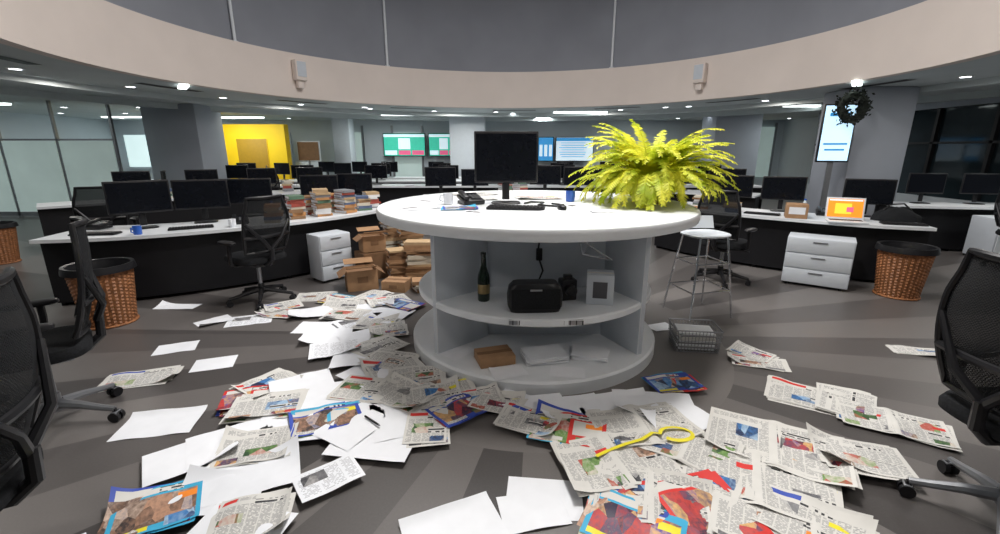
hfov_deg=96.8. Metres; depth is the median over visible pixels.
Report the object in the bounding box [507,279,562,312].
speaker
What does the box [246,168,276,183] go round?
computer monitor
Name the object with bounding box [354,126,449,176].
window
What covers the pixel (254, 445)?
newspaper
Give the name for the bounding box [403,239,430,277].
book stack
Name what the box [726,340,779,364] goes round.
newspaper
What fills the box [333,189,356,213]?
book stack
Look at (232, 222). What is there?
coffee mug
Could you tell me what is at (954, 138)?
window
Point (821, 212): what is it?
desk phone
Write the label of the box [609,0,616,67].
conduit pipe
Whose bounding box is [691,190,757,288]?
office chair
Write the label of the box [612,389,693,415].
paper sheet
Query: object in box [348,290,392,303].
newspaper
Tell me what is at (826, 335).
floor
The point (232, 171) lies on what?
computer monitor
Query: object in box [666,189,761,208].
curved desk
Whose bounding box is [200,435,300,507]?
paper sheet
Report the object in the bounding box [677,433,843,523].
newspaper
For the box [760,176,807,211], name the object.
computer monitor
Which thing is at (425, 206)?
printed page
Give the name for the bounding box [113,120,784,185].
wall
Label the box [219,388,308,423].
newspaper
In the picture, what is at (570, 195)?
coffee mug
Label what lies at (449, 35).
wall
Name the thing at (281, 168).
computer monitor
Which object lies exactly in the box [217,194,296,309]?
office chair
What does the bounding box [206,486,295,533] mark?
newspaper
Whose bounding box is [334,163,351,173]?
computer monitor
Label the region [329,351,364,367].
paper sheet
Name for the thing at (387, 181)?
desk
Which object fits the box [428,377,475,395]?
newspaper
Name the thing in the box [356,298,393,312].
paper sheet
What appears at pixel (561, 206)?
computer mouse
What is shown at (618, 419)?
newspaper
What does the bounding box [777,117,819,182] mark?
wall
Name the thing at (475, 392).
newspaper
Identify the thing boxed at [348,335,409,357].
newspaper
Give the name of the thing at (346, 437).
paper sheet
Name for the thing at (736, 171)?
computer monitor
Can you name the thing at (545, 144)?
television
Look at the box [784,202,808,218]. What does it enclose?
box
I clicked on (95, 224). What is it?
desk phone
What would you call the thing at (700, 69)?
wall speaker
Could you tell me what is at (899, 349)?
newspaper
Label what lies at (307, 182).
computer monitor
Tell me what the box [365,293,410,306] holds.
newspaper
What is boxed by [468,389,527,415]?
newspaper
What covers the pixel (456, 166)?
computer monitor
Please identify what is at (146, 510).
magazine
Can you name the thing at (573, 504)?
paper sheet
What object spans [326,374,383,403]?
newspaper
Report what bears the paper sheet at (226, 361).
on the floor
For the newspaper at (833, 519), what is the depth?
1.94 m
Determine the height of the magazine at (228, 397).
0.040 m
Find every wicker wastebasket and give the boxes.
[0,220,21,264]
[59,257,139,329]
[872,240,940,300]
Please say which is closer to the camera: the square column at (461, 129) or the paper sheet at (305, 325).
the paper sheet at (305, 325)
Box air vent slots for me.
[0,56,911,110]
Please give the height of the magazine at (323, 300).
0.014 m
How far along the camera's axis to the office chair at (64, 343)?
2.58 m
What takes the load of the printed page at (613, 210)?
on the island table at (510, 239)
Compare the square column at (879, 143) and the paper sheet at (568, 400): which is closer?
the paper sheet at (568, 400)
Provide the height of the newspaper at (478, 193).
0.020 m
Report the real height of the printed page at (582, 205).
0.008 m
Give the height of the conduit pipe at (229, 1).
2.950 m
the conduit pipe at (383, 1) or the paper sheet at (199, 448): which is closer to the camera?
the paper sheet at (199, 448)
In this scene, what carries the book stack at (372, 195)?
on the curved desk at (188, 260)
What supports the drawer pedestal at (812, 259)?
on the floor
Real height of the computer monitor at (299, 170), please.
0.495 m
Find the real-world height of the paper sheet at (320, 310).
0.068 m
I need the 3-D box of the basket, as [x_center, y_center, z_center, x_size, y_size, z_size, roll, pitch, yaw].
[1.620,0.571,3.709,0.367,0.190,0.280,2,15,7]
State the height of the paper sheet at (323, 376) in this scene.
0.005 m
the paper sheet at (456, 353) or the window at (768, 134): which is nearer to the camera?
the paper sheet at (456, 353)
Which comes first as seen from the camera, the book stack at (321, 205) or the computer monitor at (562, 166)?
the book stack at (321, 205)
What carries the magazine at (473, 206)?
on the island table at (510, 239)
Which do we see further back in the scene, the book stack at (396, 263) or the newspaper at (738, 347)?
the book stack at (396, 263)
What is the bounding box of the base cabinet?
[962,215,999,254]
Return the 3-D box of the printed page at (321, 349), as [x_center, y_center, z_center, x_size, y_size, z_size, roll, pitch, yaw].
[-1.350,0.637,3.633,0.400,0.057,0.300,-5,16,-19]
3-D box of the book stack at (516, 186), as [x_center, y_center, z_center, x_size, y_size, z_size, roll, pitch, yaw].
[0.401,-1.599,8.885,0.231,0.279,0.282,-8,17,-28]
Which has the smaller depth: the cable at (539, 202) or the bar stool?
the cable at (539, 202)
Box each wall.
[0,100,122,216]
[105,0,926,71]
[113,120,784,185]
[222,124,291,178]
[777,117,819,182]
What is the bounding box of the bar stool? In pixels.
[662,215,731,322]
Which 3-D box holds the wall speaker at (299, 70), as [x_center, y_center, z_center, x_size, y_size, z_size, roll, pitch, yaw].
[-4.316,-4.160,9.578,0.190,0.570,0.260,11,18,35]
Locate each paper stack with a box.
[520,344,568,365]
[570,344,609,361]
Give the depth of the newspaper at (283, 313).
4.43 m
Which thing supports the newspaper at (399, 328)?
on the floor
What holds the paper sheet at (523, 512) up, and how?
on the floor
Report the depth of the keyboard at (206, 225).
5.00 m
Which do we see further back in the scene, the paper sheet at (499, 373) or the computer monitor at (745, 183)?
the computer monitor at (745, 183)
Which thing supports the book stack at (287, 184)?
on the curved desk at (53, 216)
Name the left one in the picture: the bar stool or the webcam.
the webcam
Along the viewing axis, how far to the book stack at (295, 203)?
5.68 m
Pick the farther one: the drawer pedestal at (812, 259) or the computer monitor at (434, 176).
the computer monitor at (434, 176)
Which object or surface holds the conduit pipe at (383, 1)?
attached to the wall at (449, 35)
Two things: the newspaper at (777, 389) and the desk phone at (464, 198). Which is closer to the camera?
the newspaper at (777, 389)
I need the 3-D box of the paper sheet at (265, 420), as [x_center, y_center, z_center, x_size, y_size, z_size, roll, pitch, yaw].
[-1.200,0.930,2.604,0.440,0.007,0.300,-3,15,-10]
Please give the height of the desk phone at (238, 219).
0.106 m
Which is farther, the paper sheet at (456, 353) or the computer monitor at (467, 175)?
the computer monitor at (467, 175)
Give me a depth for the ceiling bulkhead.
8.09 m
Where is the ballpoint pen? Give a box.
[364,415,379,425]
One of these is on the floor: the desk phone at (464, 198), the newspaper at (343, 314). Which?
the newspaper at (343, 314)
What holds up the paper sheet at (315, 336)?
on the floor
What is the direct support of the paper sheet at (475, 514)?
on the floor
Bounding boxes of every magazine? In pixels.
[97,480,202,533]
[215,384,269,416]
[288,400,361,437]
[315,293,354,302]
[383,298,425,311]
[425,393,486,427]
[441,204,477,209]
[526,399,606,446]
[577,489,687,533]
[641,371,706,393]
[657,469,773,533]
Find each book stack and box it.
[281,180,293,190]
[285,194,305,219]
[303,195,312,214]
[309,188,332,216]
[329,193,336,211]
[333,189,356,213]
[355,195,371,210]
[362,191,380,207]
[379,222,398,247]
[385,247,406,276]
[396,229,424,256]
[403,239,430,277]
[411,277,421,293]
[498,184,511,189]
[513,183,527,189]
[691,195,700,207]
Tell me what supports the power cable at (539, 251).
on the island table at (510, 239)
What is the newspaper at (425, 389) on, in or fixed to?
on the floor
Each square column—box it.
[140,103,230,187]
[331,118,357,172]
[449,117,485,176]
[697,114,763,179]
[806,86,919,214]
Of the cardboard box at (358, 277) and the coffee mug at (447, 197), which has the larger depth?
the cardboard box at (358, 277)
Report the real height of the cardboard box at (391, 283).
0.126 m
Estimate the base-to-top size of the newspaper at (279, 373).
0.056 m
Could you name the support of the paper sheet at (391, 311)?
on the floor
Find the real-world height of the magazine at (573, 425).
0.058 m
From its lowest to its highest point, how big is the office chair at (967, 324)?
1.214 m
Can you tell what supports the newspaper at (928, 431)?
on the floor
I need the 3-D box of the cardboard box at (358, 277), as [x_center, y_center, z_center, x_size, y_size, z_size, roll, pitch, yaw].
[-1.660,0.093,5.300,0.524,0.312,0.482,-7,16,-24]
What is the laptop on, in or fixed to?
on the curved desk at (767, 248)
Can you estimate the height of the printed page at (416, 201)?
0.019 m
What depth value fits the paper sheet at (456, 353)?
3.39 m
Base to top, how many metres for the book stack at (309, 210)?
0.244 m
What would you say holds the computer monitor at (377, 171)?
on the desk at (388, 192)
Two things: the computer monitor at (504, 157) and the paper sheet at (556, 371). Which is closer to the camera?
the paper sheet at (556, 371)
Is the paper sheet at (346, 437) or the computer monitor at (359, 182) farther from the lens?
the computer monitor at (359, 182)
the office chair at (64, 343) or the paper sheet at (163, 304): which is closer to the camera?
the office chair at (64, 343)
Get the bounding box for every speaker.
[291,59,307,88]
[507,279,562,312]
[692,62,707,90]
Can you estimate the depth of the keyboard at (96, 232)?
4.66 m
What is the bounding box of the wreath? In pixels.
[832,85,874,126]
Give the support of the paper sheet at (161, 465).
on the floor
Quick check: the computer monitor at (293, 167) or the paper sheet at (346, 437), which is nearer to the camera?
the paper sheet at (346, 437)
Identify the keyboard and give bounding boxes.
[68,231,122,235]
[168,224,213,230]
[486,204,544,209]
[744,211,780,215]
[879,221,928,225]
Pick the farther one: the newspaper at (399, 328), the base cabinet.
the base cabinet
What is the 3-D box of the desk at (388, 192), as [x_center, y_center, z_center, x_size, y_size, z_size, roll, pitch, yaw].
[-0.250,-1.720,11.337,13.530,0.735,0.800,0,15,0]
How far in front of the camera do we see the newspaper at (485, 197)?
4.04 m
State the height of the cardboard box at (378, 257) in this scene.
0.346 m
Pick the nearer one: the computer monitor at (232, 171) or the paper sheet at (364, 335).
the paper sheet at (364, 335)
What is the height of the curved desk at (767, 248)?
0.735 m
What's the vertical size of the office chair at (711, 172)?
1.154 m
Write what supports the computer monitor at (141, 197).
on the curved desk at (188, 260)
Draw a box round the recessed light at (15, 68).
[5,67,24,69]
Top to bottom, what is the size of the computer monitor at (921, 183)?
0.495 m
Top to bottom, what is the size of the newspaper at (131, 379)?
0.059 m
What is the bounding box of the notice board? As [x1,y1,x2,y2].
[295,141,325,174]
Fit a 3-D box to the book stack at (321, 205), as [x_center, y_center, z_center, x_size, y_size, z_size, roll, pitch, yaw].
[-2.419,-0.875,5.994,0.237,0.356,0.285,-10,18,-34]
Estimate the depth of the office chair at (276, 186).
10.35 m
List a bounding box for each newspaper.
[97,365,183,392]
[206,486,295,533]
[208,422,298,468]
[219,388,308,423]
[229,368,302,397]
[254,307,299,317]
[260,299,303,314]
[296,291,337,301]
[319,307,371,321]
[322,295,368,308]
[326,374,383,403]
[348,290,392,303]
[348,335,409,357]
[351,313,401,328]
[357,348,419,368]
[359,355,425,379]
[363,371,438,412]
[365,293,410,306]
[369,320,408,337]
[388,365,446,387]
[402,374,461,411]
[402,408,450,447]
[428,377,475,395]
[453,192,497,195]
[456,382,504,402]
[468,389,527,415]
[480,195,495,199]
[493,401,562,435]
[514,195,562,199]
[550,430,681,496]
[585,402,704,449]
[588,461,712,523]
[634,416,745,469]
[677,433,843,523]
[704,406,862,489]
[707,489,820,533]
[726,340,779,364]
[727,351,791,371]
[727,472,879,533]
[764,375,846,415]
[806,422,918,479]
[815,382,876,415]
[835,396,962,451]
[885,345,935,355]
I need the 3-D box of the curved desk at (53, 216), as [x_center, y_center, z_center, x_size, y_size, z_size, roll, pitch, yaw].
[-5.654,-1.044,8.778,4.913,0.735,1.010,-11,19,-37]
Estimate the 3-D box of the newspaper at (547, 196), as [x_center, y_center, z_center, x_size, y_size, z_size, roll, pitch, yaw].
[0.347,-0.647,4.078,0.415,0.023,0.317,-3,15,-10]
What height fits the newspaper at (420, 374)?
0.020 m
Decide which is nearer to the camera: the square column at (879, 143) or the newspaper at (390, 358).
the newspaper at (390, 358)
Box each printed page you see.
[223,314,271,327]
[292,453,365,502]
[308,337,360,359]
[332,312,375,327]
[397,205,439,210]
[411,200,443,203]
[455,210,502,215]
[566,203,593,207]
[588,209,619,211]
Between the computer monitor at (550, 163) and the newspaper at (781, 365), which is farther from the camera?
the computer monitor at (550, 163)
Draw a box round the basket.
[668,318,723,352]
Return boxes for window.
[0,112,111,138]
[121,132,293,168]
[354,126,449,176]
[755,123,777,176]
[804,97,999,202]
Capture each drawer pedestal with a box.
[306,229,352,282]
[781,232,856,290]
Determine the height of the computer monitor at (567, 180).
0.544 m
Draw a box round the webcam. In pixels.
[558,274,576,300]
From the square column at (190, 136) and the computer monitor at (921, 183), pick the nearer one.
the computer monitor at (921, 183)
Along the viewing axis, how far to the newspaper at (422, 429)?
2.54 m
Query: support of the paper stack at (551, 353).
on the island table at (510, 239)
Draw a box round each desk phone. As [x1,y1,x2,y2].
[85,218,112,229]
[231,214,241,224]
[457,190,484,204]
[815,206,825,215]
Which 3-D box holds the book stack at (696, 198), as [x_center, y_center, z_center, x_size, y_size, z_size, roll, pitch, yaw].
[3.079,-0.998,6.790,0.243,0.187,0.295,10,18,33]
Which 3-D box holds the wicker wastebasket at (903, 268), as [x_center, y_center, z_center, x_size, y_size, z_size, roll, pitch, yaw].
[4.500,0.039,4.975,0.548,0.582,0.548,-11,18,-36]
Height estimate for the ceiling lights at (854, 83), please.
0.050 m
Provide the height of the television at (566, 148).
0.910 m
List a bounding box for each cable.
[524,201,563,206]
[536,243,543,278]
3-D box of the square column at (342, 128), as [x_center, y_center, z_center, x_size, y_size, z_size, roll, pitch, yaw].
[-5.600,-3.999,16.113,0.630,2.700,0.630,0,15,0]
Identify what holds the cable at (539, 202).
on the island table at (510, 239)
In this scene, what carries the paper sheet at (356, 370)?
on the floor
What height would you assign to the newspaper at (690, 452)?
0.025 m
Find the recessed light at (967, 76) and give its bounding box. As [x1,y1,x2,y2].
[957,75,974,77]
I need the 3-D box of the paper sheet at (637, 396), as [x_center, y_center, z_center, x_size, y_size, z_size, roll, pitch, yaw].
[0.740,0.860,2.813,0.500,0.025,0.240,-3,15,-12]
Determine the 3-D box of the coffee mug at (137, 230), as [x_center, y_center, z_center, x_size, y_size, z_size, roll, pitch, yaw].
[-3.816,-0.385,4.665,0.080,0.090,0.104,-5,16,-18]
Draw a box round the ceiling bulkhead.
[0,0,999,107]
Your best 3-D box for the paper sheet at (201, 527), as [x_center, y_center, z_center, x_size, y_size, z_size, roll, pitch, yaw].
[-1.120,1.124,1.869,0.400,0.006,0.300,3,15,10]
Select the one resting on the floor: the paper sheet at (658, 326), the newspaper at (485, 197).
the paper sheet at (658, 326)
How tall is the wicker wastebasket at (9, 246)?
0.582 m
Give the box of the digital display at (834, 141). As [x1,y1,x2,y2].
[815,103,858,208]
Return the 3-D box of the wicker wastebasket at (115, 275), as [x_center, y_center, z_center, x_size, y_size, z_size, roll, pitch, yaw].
[-3.720,0.249,4.182,0.548,0.582,0.548,-1,15,-5]
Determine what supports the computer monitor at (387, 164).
on the desk at (387, 181)
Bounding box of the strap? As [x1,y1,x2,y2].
[595,426,694,456]
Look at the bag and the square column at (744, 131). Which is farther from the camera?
the square column at (744, 131)
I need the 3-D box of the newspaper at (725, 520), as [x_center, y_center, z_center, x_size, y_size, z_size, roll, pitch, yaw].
[1.119,1.093,1.875,0.422,0.050,0.376,8,17,29]
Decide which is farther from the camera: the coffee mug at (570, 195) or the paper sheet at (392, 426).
the coffee mug at (570, 195)
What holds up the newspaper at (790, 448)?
on the floor
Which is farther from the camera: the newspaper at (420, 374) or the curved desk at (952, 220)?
the curved desk at (952, 220)
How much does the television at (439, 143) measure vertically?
0.860 m
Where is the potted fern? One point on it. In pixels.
(649, 174)
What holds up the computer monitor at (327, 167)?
on the desk at (387, 177)
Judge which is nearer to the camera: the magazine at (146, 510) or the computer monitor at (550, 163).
the magazine at (146, 510)
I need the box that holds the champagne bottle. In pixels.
[477,252,489,301]
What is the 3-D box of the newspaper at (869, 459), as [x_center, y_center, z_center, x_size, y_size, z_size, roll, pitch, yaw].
[1.891,0.958,2.320,0.434,0.084,0.328,5,16,19]
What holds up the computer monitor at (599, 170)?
on the desk at (388, 192)
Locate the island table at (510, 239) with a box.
[376,190,700,395]
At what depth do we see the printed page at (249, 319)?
4.29 m
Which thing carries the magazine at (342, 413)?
on the paper sheet at (265, 420)
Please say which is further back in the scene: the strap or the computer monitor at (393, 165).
the computer monitor at (393, 165)
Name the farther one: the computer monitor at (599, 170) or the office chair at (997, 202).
the computer monitor at (599, 170)
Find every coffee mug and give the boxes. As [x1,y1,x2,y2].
[130,225,142,234]
[228,218,236,226]
[439,193,452,204]
[566,190,574,201]
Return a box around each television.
[383,133,425,155]
[428,133,449,155]
[538,137,553,160]
[555,137,593,160]
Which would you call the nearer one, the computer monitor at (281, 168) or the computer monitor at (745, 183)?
the computer monitor at (745, 183)
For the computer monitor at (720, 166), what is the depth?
11.15 m
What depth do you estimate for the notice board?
15.07 m
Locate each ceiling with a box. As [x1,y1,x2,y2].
[0,33,999,119]
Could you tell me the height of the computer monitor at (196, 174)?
0.495 m
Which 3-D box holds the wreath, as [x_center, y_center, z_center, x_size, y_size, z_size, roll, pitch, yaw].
[6.011,-2.746,7.529,0.643,0.736,0.318,0,15,0]
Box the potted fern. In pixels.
[566,119,739,210]
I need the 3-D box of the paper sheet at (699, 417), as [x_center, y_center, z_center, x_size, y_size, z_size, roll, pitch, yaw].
[1.080,0.881,2.653,0.400,0.065,0.280,-8,17,-29]
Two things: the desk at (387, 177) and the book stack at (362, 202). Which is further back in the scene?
the desk at (387, 177)
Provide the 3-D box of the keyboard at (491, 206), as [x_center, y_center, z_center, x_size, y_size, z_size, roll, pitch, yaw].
[0.120,-0.446,3.316,0.430,0.021,0.140,2,15,8]
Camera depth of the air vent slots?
8.07 m
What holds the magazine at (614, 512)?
on the floor
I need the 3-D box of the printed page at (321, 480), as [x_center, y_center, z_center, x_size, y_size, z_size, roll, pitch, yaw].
[-0.850,1.036,2.198,0.300,0.007,0.210,-11,19,-37]
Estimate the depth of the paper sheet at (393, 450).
2.39 m
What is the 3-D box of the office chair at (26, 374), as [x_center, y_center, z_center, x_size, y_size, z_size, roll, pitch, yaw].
[-1.870,0.654,1.411,0.682,1.214,0.686,-6,16,-21]
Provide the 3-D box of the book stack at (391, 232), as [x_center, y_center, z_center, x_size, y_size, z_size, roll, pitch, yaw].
[-1.499,-0.313,6.226,0.313,0.624,0.296,-8,17,-28]
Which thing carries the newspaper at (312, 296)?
on the floor
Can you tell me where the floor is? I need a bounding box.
[0,199,999,533]
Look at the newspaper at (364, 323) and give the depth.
4.21 m
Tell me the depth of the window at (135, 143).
17.32 m
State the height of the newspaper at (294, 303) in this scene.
0.026 m
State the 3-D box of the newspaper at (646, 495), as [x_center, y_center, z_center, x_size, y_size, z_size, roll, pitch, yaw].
[0.708,1.050,2.073,0.552,0.034,0.384,5,16,17]
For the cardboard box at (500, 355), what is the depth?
3.19 m
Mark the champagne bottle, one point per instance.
(483, 279)
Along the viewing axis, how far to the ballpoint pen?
2.62 m
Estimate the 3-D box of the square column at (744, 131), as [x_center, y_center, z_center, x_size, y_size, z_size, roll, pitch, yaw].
[7.200,-3.462,14.083,1.430,2.700,1.030,0,15,0]
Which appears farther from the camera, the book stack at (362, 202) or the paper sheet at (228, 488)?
the book stack at (362, 202)
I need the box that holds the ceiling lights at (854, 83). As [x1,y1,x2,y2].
[0,80,862,117]
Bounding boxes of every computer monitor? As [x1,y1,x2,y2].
[101,179,173,229]
[111,171,150,180]
[170,179,230,223]
[184,169,218,179]
[225,165,247,178]
[227,178,272,203]
[236,163,255,167]
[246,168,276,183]
[274,163,289,179]
[290,165,313,178]
[296,167,322,182]
[299,175,337,194]
[318,162,334,174]
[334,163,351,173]
[337,173,372,194]
[352,162,366,172]
[364,165,386,184]
[371,163,390,179]
[381,162,397,175]
[425,167,455,192]
[428,161,443,166]
[432,163,450,166]
[438,165,458,178]
[461,169,488,190]
[474,131,538,203]
[529,165,560,189]
[550,163,568,179]
[561,165,574,184]
[563,167,594,190]
[594,165,602,177]
[697,165,721,173]
[714,174,754,197]
[717,168,746,174]
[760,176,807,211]
[842,178,897,216]
[905,173,947,203]
[959,173,999,204]
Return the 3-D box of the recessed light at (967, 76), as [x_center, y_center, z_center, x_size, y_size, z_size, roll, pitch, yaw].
[7.174,-2.939,6.821,0.253,0.022,0.193,0,15,0]
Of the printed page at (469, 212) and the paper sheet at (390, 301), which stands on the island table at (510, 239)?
the printed page at (469, 212)
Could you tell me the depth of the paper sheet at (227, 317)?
4.29 m
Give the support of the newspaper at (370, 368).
on the floor
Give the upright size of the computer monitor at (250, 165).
0.495 m
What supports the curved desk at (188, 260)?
on the floor
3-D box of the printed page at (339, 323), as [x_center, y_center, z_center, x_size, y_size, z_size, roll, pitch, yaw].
[-1.350,0.514,4.221,0.400,0.007,0.280,-12,19,-38]
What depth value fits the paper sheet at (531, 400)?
2.88 m
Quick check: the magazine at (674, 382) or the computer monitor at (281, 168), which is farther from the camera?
the computer monitor at (281, 168)
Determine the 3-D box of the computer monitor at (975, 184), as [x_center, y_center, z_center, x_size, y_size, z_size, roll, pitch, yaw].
[7.807,-1.279,7.253,0.540,0.495,0.180,3,15,10]
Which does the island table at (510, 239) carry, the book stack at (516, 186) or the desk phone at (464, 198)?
the desk phone at (464, 198)
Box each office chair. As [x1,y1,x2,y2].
[0,266,86,533]
[30,216,125,446]
[72,186,138,225]
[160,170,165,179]
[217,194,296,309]
[271,170,279,189]
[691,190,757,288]
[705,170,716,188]
[896,248,999,533]
[994,193,999,234]
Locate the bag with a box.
[870,203,921,221]
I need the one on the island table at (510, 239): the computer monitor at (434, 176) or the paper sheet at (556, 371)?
the paper sheet at (556, 371)
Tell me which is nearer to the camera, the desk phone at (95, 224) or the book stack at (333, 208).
the desk phone at (95, 224)
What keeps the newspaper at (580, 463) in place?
on the floor
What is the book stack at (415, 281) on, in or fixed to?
on the floor
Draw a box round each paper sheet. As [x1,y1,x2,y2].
[107,405,207,441]
[142,440,239,487]
[151,340,199,355]
[153,300,200,308]
[168,464,264,515]
[185,417,271,469]
[187,501,297,533]
[188,355,237,372]
[194,314,234,326]
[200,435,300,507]
[255,413,334,440]
[268,368,334,394]
[287,306,332,316]
[288,381,348,408]
[291,321,336,332]
[298,328,352,342]
[312,402,384,450]
[321,432,411,461]
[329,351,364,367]
[335,363,388,386]
[337,328,373,343]
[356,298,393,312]
[369,308,415,322]
[369,403,420,442]
[398,491,509,533]
[439,345,473,360]
[489,364,527,379]
[496,488,571,533]
[506,476,583,520]
[522,208,564,215]
[524,393,567,408]
[535,393,608,418]
[550,365,584,378]
[573,387,661,415]
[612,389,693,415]
[640,399,709,429]
[649,322,669,330]
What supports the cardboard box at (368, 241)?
on the cardboard box at (378, 257)
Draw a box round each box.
[336,257,384,291]
[353,226,390,252]
[354,250,387,278]
[381,276,411,292]
[474,344,515,368]
[586,269,614,305]
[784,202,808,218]
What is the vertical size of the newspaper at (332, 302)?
0.065 m
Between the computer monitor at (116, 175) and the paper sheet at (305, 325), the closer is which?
the paper sheet at (305, 325)
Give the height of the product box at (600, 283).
0.224 m
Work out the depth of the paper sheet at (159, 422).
2.68 m
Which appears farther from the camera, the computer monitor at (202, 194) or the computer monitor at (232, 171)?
the computer monitor at (232, 171)
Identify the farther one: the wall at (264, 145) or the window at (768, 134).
the window at (768, 134)
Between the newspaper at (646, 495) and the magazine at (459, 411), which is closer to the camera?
the newspaper at (646, 495)
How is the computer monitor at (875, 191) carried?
on the curved desk at (767, 248)
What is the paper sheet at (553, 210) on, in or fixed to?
on the island table at (510, 239)
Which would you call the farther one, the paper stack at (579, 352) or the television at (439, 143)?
the television at (439, 143)
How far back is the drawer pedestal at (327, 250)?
5.50 m
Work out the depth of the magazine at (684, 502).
2.02 m
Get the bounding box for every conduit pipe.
[228,0,238,41]
[382,0,389,65]
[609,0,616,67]
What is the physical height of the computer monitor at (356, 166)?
0.495 m
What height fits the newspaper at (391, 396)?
0.065 m
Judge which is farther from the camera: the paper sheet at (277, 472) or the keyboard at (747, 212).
the keyboard at (747, 212)
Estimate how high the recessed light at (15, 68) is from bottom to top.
0.022 m
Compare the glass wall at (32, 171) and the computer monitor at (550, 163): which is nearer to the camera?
the glass wall at (32, 171)
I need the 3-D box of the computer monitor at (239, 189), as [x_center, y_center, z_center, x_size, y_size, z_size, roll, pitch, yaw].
[-3.364,-0.946,5.995,0.540,0.495,0.180,-5,16,-19]
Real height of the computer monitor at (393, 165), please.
0.495 m
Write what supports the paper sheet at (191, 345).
on the floor
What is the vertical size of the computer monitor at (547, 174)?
0.569 m
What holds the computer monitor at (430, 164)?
on the desk at (387, 177)
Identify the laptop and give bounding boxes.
[824,197,868,224]
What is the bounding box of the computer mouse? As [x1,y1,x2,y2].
[557,204,566,209]
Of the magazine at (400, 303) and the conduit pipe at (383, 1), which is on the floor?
the magazine at (400, 303)
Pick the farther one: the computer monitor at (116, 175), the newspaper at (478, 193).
the computer monitor at (116, 175)
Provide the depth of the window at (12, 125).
14.75 m
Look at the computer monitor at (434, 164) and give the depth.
12.90 m
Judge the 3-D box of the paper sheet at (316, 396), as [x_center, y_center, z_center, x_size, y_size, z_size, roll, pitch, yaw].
[-1.180,0.845,2.933,0.420,0.004,0.300,-5,16,-19]
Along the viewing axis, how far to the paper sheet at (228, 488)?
2.17 m
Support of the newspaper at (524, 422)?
on the magazine at (573, 425)
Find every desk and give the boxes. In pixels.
[29,208,382,305]
[36,189,300,236]
[151,179,691,183]
[280,184,761,204]
[372,177,594,178]
[654,202,936,279]
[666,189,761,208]
[874,201,994,250]
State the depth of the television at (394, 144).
16.92 m
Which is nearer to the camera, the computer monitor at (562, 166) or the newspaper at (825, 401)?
the newspaper at (825, 401)
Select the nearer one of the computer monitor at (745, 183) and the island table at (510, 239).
the island table at (510, 239)
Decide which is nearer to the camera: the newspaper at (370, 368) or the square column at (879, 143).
the newspaper at (370, 368)
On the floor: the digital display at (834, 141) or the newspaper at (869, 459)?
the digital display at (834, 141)
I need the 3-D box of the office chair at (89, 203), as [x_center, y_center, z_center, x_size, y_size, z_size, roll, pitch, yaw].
[-5.254,-0.521,5.974,0.686,1.154,0.682,-8,17,-29]
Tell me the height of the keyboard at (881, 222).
0.021 m

